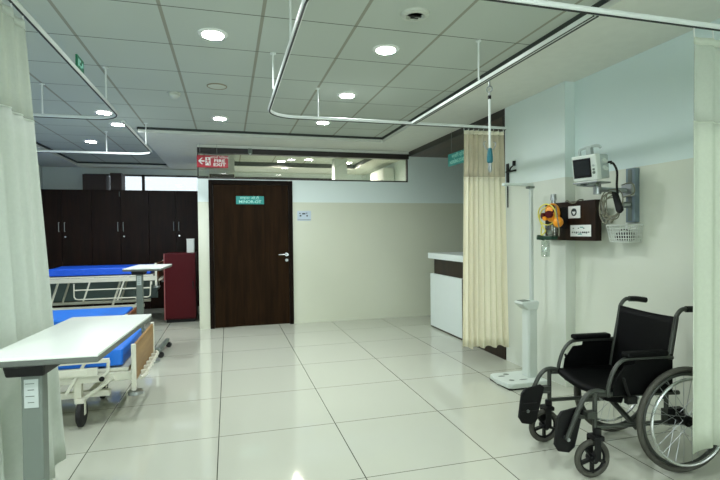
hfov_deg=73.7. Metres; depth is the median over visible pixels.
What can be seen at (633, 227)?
wire basket
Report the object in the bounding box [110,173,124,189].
carton
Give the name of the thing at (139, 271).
table
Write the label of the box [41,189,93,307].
locker
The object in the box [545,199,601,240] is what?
wall box
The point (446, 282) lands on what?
reception counter
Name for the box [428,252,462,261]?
countertop
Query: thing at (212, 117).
recessed light
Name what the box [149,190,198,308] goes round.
locker
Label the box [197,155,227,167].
exit sign
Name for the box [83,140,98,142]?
recessed light
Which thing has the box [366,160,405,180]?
wall
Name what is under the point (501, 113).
trim
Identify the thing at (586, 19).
rail
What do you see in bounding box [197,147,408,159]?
trim
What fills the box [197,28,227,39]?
recessed light
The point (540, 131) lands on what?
wall
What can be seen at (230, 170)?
wall
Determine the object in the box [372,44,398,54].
recessed light
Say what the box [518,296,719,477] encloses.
wheelchair
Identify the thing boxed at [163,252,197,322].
medicine cabinet
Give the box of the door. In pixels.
[208,180,293,328]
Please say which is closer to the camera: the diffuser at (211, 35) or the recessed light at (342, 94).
the diffuser at (211, 35)
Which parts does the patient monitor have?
handle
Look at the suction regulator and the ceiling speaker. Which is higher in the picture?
the ceiling speaker
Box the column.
[332,159,346,179]
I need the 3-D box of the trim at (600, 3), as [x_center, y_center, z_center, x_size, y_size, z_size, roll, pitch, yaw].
[1.661,-1.388,1.969,0.012,0.029,10.150,-1,1,-15]
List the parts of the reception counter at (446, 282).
panel, panel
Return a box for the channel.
[593,168,639,221]
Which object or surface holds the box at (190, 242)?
on the medicine cabinet at (180, 279)
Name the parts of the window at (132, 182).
pane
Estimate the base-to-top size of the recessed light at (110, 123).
0.010 m
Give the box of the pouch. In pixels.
[615,229,634,240]
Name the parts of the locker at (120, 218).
door, door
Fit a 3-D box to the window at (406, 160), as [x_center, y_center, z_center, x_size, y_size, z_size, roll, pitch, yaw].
[-0.788,-1.089,7.336,3.220,0.370,0.050,-1,1,-15]
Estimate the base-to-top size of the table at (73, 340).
0.950 m
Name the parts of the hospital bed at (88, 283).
lift arm, lift arm, frame, mattress, deck panel, deck frame, panel, rail, lift arm, lift arm, corner post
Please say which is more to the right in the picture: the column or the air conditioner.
the air conditioner
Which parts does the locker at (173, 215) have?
door, door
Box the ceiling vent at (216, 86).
[207,83,226,89]
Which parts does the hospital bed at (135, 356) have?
rail, frame, deck frame, deck panel, mattress, corner post, rail, corner post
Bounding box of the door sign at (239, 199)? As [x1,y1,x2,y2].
[236,196,263,203]
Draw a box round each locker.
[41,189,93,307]
[92,190,150,308]
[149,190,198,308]
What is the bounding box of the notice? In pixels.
[297,211,310,220]
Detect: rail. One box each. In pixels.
[8,0,117,119]
[37,120,151,154]
[268,0,719,129]
[412,14,598,123]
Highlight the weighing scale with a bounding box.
[490,183,546,390]
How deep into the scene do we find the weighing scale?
4.29 m
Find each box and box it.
[186,239,194,252]
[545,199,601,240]
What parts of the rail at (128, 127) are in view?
hanger rod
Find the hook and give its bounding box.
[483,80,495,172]
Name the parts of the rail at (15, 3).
hanger rod, hanger rod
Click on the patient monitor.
(589, 167)
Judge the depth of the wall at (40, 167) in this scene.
8.81 m
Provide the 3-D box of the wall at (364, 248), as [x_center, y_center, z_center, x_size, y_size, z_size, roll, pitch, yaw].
[0.085,-0.043,7.594,5.010,2.580,0.100,-1,1,-15]
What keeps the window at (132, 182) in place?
attached to the wall at (52, 177)
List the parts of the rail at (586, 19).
hanger rod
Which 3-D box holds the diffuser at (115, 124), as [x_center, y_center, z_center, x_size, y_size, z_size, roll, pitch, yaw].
[-2.946,-1.406,5.841,0.145,0.005,0.145,-1,1,-22]
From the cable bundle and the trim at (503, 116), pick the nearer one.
the cable bundle
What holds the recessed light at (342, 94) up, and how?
in the ceiling at (150, 49)
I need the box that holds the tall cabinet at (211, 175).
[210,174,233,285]
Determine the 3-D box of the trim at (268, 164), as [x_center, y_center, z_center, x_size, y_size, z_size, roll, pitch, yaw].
[-1.190,-1.431,8.290,2.760,0.077,1.950,-1,1,-15]
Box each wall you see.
[38,165,42,188]
[42,167,365,189]
[197,157,463,328]
[209,159,234,177]
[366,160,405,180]
[505,81,575,386]
[575,18,719,436]
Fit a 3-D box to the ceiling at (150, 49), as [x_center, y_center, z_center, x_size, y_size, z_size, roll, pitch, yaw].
[-0.257,-1.453,3.308,8.200,0.100,14.050,-1,1,-15]
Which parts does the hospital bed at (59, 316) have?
mattress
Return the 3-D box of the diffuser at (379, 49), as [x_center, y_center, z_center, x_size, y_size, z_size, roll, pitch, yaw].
[0.191,-1.405,3.551,0.145,0.005,0.145,-1,1,-22]
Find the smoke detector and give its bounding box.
[167,91,180,98]
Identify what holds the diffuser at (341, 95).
attached to the recessed light at (342, 94)
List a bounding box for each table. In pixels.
[0,314,151,479]
[122,264,171,357]
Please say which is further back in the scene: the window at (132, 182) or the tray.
the window at (132, 182)
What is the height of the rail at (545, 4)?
0.300 m
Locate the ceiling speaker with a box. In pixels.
[401,7,429,21]
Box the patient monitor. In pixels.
[572,144,611,186]
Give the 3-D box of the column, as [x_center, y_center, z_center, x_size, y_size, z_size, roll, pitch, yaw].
[-0.370,-0.129,8.946,0.230,2.720,0.250,-1,1,-15]
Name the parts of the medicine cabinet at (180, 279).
edge trim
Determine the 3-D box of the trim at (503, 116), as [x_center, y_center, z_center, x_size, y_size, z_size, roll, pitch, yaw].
[1.544,-0.020,5.092,0.015,2.580,0.060,-1,1,-15]
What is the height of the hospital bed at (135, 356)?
0.740 m
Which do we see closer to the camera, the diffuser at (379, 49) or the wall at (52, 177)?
the diffuser at (379, 49)
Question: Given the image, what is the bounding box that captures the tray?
[573,181,610,186]
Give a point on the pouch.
(621, 229)
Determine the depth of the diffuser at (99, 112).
5.25 m
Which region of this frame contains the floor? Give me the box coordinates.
[52,306,719,479]
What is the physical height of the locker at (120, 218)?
2.185 m
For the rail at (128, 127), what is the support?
hanging from the ceiling at (150, 49)
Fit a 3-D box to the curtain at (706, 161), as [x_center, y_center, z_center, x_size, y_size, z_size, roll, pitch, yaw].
[2.008,0.006,2.591,0.556,2.240,0.042,-1,1,-15]
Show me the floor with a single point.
(396, 398)
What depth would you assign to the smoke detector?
4.56 m
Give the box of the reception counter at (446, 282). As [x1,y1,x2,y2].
[428,252,505,359]
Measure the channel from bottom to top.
0.400 m
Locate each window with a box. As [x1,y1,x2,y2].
[106,174,208,190]
[197,153,407,181]
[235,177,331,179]
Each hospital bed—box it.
[49,260,163,309]
[53,307,145,330]
[58,322,159,426]
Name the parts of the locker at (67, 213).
door, door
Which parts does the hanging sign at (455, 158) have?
panel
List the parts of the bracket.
plate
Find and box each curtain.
[0,0,65,479]
[463,129,508,348]
[693,28,719,453]
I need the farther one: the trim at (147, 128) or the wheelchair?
the trim at (147, 128)
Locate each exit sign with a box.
[75,54,83,73]
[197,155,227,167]
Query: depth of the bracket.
4.97 m
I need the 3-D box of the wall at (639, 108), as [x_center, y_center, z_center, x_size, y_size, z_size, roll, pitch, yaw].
[2.881,-0.037,0.761,0.120,2.720,7.140,-1,1,-15]
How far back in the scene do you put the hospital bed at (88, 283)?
7.38 m
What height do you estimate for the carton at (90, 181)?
0.284 m
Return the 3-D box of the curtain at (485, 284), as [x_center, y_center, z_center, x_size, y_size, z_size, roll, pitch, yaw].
[1.274,-0.018,4.933,0.490,2.252,0.109,-1,1,-7]
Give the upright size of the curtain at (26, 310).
2.331 m
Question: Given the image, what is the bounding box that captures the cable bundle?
[599,162,634,223]
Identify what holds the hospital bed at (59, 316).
on the floor
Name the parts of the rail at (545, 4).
hanger rod, hanger rod, hanger rod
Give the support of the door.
in the wall at (364, 248)
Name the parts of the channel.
arm, clamp knob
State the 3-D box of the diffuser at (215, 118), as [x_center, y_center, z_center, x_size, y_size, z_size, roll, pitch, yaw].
[-1.635,-1.417,5.600,0.145,0.005,0.145,-1,1,-22]
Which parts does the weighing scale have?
plate, head arm, height rod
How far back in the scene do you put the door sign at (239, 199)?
7.05 m
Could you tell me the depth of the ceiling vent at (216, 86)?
4.39 m
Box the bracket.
[506,161,515,207]
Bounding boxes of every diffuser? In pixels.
[97,111,110,113]
[111,123,123,125]
[202,31,223,39]
[213,117,225,119]
[340,94,353,97]
[376,46,395,53]
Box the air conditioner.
[370,168,393,180]
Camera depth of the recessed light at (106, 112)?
5.25 m
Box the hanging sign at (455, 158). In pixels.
[448,135,463,166]
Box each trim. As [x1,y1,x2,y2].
[36,142,165,164]
[138,127,381,139]
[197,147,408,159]
[234,159,371,168]
[382,0,609,139]
[409,108,504,156]
[503,116,504,158]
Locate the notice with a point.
(301, 215)
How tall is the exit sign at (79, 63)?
0.085 m
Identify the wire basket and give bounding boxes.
[606,222,642,242]
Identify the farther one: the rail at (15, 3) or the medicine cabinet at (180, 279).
the medicine cabinet at (180, 279)
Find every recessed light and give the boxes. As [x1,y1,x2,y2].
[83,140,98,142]
[94,110,113,114]
[109,122,124,125]
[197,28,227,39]
[211,116,228,119]
[315,121,330,123]
[337,92,356,97]
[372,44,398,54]
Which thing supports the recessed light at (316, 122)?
in the ceiling at (150, 49)
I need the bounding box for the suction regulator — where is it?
[536,194,566,240]
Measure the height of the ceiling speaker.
0.023 m
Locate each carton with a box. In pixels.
[82,174,109,189]
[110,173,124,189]

